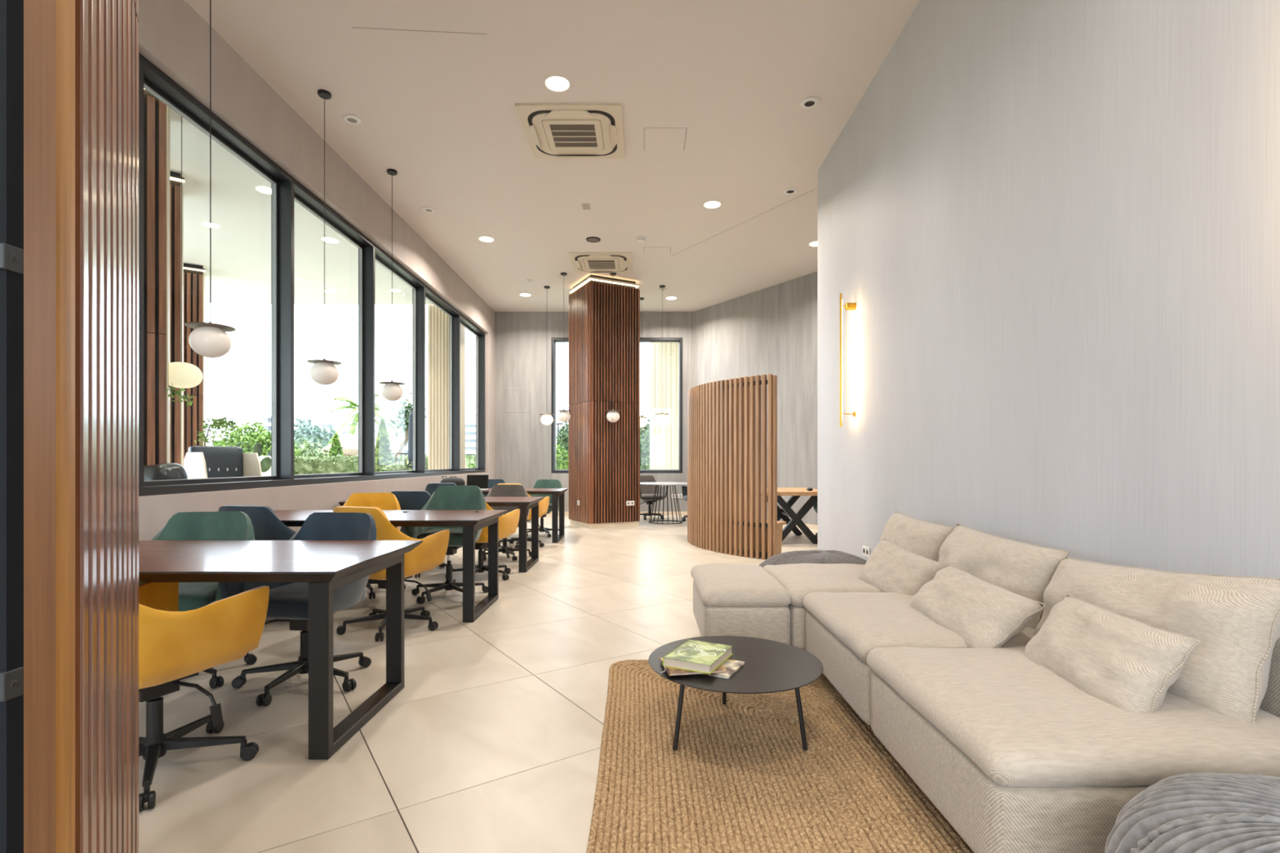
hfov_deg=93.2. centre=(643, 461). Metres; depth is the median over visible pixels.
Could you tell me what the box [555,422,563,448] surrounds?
street lamp
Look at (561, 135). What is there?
grille
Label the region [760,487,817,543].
table
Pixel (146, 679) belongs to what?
seat cushion
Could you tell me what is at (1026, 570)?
cushion
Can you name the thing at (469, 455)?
railing
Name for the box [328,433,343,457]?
conifer
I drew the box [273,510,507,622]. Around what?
desk
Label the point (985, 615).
lumbar pillow
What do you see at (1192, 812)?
pouf
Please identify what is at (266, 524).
office chair
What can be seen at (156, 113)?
column
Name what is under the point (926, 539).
cushion
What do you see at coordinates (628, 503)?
power socket
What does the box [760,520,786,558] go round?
bench
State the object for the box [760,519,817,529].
baseboard
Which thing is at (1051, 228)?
wall
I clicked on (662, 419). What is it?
pendant lamp
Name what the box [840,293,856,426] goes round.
wall lamp
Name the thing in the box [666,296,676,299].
recessed light
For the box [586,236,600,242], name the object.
ceiling speaker
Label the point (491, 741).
floor
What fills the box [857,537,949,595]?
lumbar pillow
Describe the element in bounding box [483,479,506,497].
office chair
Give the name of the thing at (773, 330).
wall
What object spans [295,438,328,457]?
round shrub
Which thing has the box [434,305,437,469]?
trim
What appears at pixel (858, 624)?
seat cushion
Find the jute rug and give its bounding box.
[586,659,974,852]
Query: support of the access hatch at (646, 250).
attached to the ceiling at (434, 87)
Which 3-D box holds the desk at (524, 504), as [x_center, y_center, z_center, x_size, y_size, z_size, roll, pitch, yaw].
[-2.193,0.800,6.800,2.018,0.750,0.932,0,0,0]
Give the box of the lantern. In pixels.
[168,116,202,388]
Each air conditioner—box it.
[515,103,624,159]
[568,252,631,272]
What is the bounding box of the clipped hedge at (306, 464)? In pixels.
[266,453,427,475]
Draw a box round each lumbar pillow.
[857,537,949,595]
[908,564,1045,648]
[1024,592,1201,713]
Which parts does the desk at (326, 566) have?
frame leg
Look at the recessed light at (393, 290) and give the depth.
11.08 m
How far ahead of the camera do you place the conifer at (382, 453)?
12.92 m
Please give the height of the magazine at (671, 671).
0.009 m
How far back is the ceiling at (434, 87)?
5.64 m
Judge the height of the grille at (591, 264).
0.008 m
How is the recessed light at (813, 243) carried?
in the ceiling at (434, 87)
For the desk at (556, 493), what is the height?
0.750 m
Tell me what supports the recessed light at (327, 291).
in the ceiling at (241, 246)
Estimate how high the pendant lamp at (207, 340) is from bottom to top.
2.587 m
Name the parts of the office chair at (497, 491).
leg, leg, leg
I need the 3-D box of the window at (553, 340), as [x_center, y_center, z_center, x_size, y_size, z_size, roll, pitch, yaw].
[-0.587,-1.224,13.280,2.867,2.963,0.160,0,0,0]
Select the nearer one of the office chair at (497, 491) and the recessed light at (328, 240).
the office chair at (497, 491)
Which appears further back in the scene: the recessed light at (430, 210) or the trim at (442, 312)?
the trim at (442, 312)
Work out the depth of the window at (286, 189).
5.70 m
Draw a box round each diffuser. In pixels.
[520,293,530,296]
[666,297,675,299]
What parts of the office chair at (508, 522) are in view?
leg, leg, leg, leg, tilt lever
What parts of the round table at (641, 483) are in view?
rod, rod, rod, rod, rod, rod, rod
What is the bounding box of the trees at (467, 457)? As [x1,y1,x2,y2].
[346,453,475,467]
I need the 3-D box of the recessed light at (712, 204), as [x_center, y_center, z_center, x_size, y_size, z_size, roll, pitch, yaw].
[0.871,-3.263,7.694,0.224,0.004,0.224,0,0,0]
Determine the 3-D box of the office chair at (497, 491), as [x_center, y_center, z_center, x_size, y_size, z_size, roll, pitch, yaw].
[-1.690,0.735,7.417,0.658,0.875,0.652,0,0,-5]
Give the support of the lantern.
hanging from the ceiling at (241, 246)
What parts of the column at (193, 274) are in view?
panel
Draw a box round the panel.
[23,0,138,852]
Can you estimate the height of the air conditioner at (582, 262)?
0.060 m
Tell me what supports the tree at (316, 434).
on the floor
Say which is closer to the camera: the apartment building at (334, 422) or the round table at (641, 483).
the round table at (641, 483)
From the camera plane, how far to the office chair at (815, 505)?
9.22 m
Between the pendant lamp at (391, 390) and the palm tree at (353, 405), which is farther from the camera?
the palm tree at (353, 405)
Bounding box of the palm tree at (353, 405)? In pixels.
[325,393,405,448]
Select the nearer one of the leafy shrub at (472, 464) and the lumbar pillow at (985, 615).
the lumbar pillow at (985, 615)
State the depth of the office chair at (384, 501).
5.70 m
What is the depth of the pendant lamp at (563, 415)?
10.47 m
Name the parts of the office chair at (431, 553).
leg, leg, leg, leg, tilt lever, leg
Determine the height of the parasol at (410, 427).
2.600 m
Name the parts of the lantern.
cord, lamp shade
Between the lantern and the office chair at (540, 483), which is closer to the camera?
the lantern
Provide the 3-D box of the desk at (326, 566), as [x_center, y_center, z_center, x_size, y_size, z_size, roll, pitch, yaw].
[-2.193,0.800,2.790,2.018,0.750,0.932,0,0,0]
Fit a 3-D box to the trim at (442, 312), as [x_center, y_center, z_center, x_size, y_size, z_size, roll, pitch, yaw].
[-4.021,-0.975,12.090,0.050,4.300,0.020,0,0,0]
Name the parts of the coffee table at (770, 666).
leg, leg, leg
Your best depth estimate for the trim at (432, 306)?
12.08 m
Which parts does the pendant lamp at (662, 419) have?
globe, cord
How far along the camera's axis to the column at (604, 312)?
10.74 m
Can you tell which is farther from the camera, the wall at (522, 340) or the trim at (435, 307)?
the wall at (522, 340)
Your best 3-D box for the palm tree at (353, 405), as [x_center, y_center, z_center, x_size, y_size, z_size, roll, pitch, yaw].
[-8.925,-0.314,19.602,2.586,3.678,2.643,0,0,0]
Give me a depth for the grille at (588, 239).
8.90 m
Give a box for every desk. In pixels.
[138,540,422,759]
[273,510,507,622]
[338,497,544,572]
[481,488,568,542]
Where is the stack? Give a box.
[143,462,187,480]
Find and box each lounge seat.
[183,445,262,479]
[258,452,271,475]
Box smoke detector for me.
[635,235,646,242]
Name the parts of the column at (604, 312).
corner post, corner post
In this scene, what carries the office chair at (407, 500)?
on the floor
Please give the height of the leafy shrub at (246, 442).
2.497 m
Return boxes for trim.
[427,305,431,469]
[428,304,465,469]
[431,305,434,469]
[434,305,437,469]
[438,308,440,469]
[441,311,444,469]
[444,313,447,469]
[448,315,448,468]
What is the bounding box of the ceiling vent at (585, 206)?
[581,203,591,209]
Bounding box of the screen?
[687,373,777,559]
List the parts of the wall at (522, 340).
access panel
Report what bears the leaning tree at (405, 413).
on the floor
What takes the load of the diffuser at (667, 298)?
attached to the recessed light at (670, 297)
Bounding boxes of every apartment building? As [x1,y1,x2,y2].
[257,415,299,433]
[299,417,358,439]
[374,413,426,455]
[465,413,475,454]
[555,421,567,449]
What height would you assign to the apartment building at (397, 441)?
11.842 m
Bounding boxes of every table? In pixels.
[640,482,687,524]
[648,635,823,750]
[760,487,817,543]
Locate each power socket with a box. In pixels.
[626,500,634,506]
[671,493,682,497]
[862,545,870,557]
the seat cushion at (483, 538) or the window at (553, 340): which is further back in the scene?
the window at (553, 340)
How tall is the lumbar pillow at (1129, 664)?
0.282 m
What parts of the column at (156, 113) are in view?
panel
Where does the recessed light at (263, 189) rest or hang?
in the ceiling at (241, 246)
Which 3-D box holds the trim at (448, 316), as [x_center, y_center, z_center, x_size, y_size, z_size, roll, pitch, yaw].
[-3.889,-0.975,12.090,0.050,4.300,0.020,0,0,0]
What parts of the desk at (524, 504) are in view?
frame leg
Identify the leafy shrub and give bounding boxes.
[208,420,302,457]
[382,456,412,471]
[465,463,475,468]
[555,444,568,469]
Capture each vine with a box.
[165,382,195,406]
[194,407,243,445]
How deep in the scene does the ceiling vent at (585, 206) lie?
7.73 m
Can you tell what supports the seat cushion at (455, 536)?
on the office chair at (445, 497)
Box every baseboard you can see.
[546,511,687,515]
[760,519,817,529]
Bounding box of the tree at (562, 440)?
[555,421,568,460]
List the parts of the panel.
rounded edge post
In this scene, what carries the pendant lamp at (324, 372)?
hanging from the ceiling at (434, 87)
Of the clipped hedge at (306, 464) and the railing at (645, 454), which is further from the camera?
the railing at (645, 454)
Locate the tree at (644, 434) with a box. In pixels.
[640,410,649,469]
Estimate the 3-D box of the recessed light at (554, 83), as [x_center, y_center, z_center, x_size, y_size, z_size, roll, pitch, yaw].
[-0.747,-3.263,5.229,0.224,0.004,0.224,0,0,0]
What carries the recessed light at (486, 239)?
in the ceiling at (434, 87)
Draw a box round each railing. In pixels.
[465,453,475,466]
[640,453,649,469]
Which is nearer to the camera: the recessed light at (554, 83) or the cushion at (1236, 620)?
the cushion at (1236, 620)
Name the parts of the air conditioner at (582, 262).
panel, filter panel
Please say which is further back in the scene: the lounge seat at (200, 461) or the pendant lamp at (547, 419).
the pendant lamp at (547, 419)
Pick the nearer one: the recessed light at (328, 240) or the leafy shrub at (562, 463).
the recessed light at (328, 240)
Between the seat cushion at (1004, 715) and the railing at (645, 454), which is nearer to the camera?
the seat cushion at (1004, 715)
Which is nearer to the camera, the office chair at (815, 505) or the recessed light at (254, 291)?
the office chair at (815, 505)
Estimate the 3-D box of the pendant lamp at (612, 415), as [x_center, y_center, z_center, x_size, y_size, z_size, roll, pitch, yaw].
[-0.535,-1.970,10.500,0.274,2.587,0.274,0,0,0]
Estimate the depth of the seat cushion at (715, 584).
3.41 m
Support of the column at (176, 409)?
on the floor
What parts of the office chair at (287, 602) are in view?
leg, tilt lever, leg, leg, leg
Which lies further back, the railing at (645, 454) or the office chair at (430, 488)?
the railing at (645, 454)
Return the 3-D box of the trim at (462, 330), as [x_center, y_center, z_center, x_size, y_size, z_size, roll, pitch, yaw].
[-4.015,-0.935,12.350,0.590,4.420,0.500,0,0,0]
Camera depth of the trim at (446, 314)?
12.08 m
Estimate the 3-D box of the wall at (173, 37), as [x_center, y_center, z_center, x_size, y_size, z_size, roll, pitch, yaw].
[-3.375,-1.045,4.600,0.250,4.440,17.600,0,0,0]
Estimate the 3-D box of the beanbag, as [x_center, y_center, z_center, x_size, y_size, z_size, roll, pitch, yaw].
[1.373,0.944,4.852,1.050,0.453,1.010,0,0,12]
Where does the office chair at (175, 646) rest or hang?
on the floor
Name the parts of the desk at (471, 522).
frame leg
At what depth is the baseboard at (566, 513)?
13.19 m
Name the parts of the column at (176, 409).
panel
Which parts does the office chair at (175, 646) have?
leg, leg, leg, leg, tilt lever, leg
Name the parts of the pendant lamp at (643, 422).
cord, globe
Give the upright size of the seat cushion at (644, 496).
0.120 m
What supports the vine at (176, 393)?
hanging from the column at (156, 113)
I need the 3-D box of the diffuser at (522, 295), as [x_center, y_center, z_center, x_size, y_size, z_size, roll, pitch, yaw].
[-2.323,-3.264,11.867,0.200,0.001,0.200,0,0,0]
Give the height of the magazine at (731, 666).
0.009 m
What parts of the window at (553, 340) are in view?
frame, sill frame, head frame, frame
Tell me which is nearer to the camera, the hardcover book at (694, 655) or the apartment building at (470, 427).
the hardcover book at (694, 655)
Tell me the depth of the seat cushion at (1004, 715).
1.62 m
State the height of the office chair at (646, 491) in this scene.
0.879 m
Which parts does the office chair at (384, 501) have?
leg, leg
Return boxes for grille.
[549,124,597,146]
[587,238,599,241]
[587,260,615,268]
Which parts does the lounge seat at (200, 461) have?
panel, panel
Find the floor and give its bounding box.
[138,515,817,852]
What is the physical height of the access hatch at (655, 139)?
0.003 m
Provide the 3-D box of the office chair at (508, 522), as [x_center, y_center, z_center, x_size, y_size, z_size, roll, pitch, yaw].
[-1.641,0.735,6.104,0.655,0.875,0.657,0,0,18]
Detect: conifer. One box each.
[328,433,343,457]
[374,417,394,471]
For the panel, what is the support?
on the floor
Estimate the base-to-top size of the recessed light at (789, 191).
0.018 m
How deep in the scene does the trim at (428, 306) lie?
12.08 m
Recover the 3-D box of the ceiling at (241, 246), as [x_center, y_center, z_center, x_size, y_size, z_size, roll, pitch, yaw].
[-8.350,-3.275,3.025,9.700,0.300,18.050,0,0,0]
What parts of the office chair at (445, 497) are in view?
leg, leg, leg, leg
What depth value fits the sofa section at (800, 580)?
3.51 m
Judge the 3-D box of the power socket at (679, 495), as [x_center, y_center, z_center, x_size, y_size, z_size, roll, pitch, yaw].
[0.726,0.752,13.192,0.214,0.071,0.015,0,0,0]
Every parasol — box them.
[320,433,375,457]
[407,410,412,470]
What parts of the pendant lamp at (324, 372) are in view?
globe, cord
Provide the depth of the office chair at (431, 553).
4.14 m
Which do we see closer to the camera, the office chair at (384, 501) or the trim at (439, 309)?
the office chair at (384, 501)
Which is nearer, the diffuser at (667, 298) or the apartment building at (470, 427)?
the diffuser at (667, 298)
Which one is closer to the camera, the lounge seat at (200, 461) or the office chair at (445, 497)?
the office chair at (445, 497)
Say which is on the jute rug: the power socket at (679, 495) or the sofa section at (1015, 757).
the sofa section at (1015, 757)
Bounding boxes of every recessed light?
[202,222,219,228]
[251,290,262,293]
[256,186,271,194]
[324,238,338,243]
[324,290,335,293]
[342,115,361,124]
[390,288,400,292]
[422,207,435,213]
[478,236,493,242]
[520,293,531,297]
[544,75,570,92]
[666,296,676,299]
[703,200,720,208]
[782,187,797,195]
[800,97,819,108]
[808,240,817,246]
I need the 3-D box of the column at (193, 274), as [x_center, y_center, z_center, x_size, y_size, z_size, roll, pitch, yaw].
[-7.558,-0.960,9.696,0.870,4.330,0.710,0,0,-35]
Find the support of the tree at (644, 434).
on the floor
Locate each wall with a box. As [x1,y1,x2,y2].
[137,0,494,540]
[494,311,693,511]
[649,342,678,469]
[693,271,817,524]
[817,0,1279,577]
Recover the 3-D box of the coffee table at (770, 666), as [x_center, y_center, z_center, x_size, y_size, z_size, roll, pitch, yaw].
[0.388,1.009,2.600,0.736,0.309,0.736,0,0,0]
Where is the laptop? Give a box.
[466,475,488,489]
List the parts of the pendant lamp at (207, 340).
globe, cord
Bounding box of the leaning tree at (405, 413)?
[389,392,427,457]
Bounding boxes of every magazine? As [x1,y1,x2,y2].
[659,657,727,675]
[704,658,744,679]
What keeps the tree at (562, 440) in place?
on the floor
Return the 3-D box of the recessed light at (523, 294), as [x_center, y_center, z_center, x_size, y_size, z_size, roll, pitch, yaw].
[-2.323,-3.263,11.867,0.224,0.004,0.224,0,0,0]
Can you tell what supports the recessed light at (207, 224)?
in the ceiling at (241, 246)
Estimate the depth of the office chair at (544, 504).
8.33 m
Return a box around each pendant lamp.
[184,0,235,358]
[306,88,342,385]
[378,168,404,400]
[539,285,554,425]
[555,272,571,422]
[604,272,621,422]
[640,297,648,427]
[654,284,669,425]
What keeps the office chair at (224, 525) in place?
on the floor
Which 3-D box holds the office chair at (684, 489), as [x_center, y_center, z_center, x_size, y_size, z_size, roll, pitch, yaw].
[1.060,0.735,11.987,0.661,0.875,0.656,0,0,-10]
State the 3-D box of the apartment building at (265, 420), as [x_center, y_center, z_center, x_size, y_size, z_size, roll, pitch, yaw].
[-93.333,-6.047,154.850,5.622,14.445,10.300,0,0,0]
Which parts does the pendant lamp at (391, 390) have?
globe, cord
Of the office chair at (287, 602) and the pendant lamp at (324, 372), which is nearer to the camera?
the office chair at (287, 602)
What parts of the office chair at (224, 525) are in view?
leg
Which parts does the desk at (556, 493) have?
frame leg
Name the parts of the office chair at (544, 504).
leg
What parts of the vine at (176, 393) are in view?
stem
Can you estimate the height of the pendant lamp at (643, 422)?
2.587 m
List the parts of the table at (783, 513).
cross leg, cross leg, cross leg, cross leg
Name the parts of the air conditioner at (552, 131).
panel, filter panel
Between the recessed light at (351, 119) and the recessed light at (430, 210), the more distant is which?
the recessed light at (430, 210)
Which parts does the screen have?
rail, rail, rail, post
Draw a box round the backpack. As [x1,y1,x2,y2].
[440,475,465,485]
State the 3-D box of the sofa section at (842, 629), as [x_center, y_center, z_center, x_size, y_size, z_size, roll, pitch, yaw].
[1.392,0.839,2.838,1.076,0.671,0.952,0,0,0]
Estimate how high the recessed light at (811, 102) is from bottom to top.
0.018 m
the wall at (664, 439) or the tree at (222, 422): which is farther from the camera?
the wall at (664, 439)
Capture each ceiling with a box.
[169,107,432,304]
[185,0,919,311]
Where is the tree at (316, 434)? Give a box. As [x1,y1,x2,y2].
[293,417,346,456]
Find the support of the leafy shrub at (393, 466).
on the floor
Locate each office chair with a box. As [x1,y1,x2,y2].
[138,511,257,688]
[138,582,269,812]
[217,505,296,540]
[218,512,376,706]
[333,506,449,641]
[342,493,405,599]
[391,490,453,577]
[403,485,488,604]
[425,483,456,496]
[444,501,519,580]
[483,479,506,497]
[483,484,531,560]
[497,483,549,548]
[527,479,562,537]
[640,475,666,519]
[681,485,687,521]
[813,501,817,538]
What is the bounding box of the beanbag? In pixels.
[758,549,866,567]
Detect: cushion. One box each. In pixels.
[138,653,247,688]
[178,582,218,611]
[188,445,242,478]
[266,582,366,619]
[378,567,435,579]
[416,528,462,546]
[477,533,508,542]
[546,503,559,511]
[641,493,662,500]
[690,563,791,607]
[763,563,882,607]
[803,591,1034,663]
[866,645,1279,786]
[878,511,955,561]
[937,523,1070,629]
[1032,556,1279,724]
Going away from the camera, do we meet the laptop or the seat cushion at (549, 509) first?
the laptop
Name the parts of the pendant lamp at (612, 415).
globe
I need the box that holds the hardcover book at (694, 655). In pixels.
[661,640,733,674]
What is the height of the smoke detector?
0.054 m
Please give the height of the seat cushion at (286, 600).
0.120 m
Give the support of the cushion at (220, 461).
on the lounge seat at (200, 461)
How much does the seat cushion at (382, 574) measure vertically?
0.120 m
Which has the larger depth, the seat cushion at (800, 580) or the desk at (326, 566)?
the seat cushion at (800, 580)
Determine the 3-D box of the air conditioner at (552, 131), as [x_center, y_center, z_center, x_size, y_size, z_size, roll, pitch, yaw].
[-0.690,-3.235,6.000,0.970,0.060,0.970,0,0,0]
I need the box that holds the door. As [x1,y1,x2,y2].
[0,0,23,852]
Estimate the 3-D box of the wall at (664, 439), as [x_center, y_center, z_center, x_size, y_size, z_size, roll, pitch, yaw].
[2.180,-1.925,16.043,4.040,6.800,0.315,0,0,0]
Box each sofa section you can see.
[690,563,791,644]
[763,563,882,650]
[803,591,1034,724]
[866,635,1279,852]
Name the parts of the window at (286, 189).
sash frame, sill frame, head frame, sash frame, sash frame, sash frame, sash frame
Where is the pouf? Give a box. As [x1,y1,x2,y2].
[1105,773,1279,852]
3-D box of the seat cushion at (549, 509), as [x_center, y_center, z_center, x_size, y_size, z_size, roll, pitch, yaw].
[-1.620,0.730,9.620,0.442,0.120,0.462,0,0,10]
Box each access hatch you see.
[643,246,671,253]
[644,127,687,151]
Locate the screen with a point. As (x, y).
(724, 416)
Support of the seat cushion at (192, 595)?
on the office chair at (224, 525)
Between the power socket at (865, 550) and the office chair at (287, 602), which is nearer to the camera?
the office chair at (287, 602)
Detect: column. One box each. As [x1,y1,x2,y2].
[143,88,169,466]
[169,171,184,466]
[183,262,205,459]
[568,274,639,528]
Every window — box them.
[138,53,484,496]
[551,337,682,473]
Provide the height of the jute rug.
0.014 m
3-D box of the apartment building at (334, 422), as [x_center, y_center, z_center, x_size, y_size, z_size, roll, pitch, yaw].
[-99.926,-6.444,194.850,18.899,15.238,10.300,0,0,0]
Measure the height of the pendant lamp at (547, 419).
2.587 m
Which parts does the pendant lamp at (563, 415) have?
cord, globe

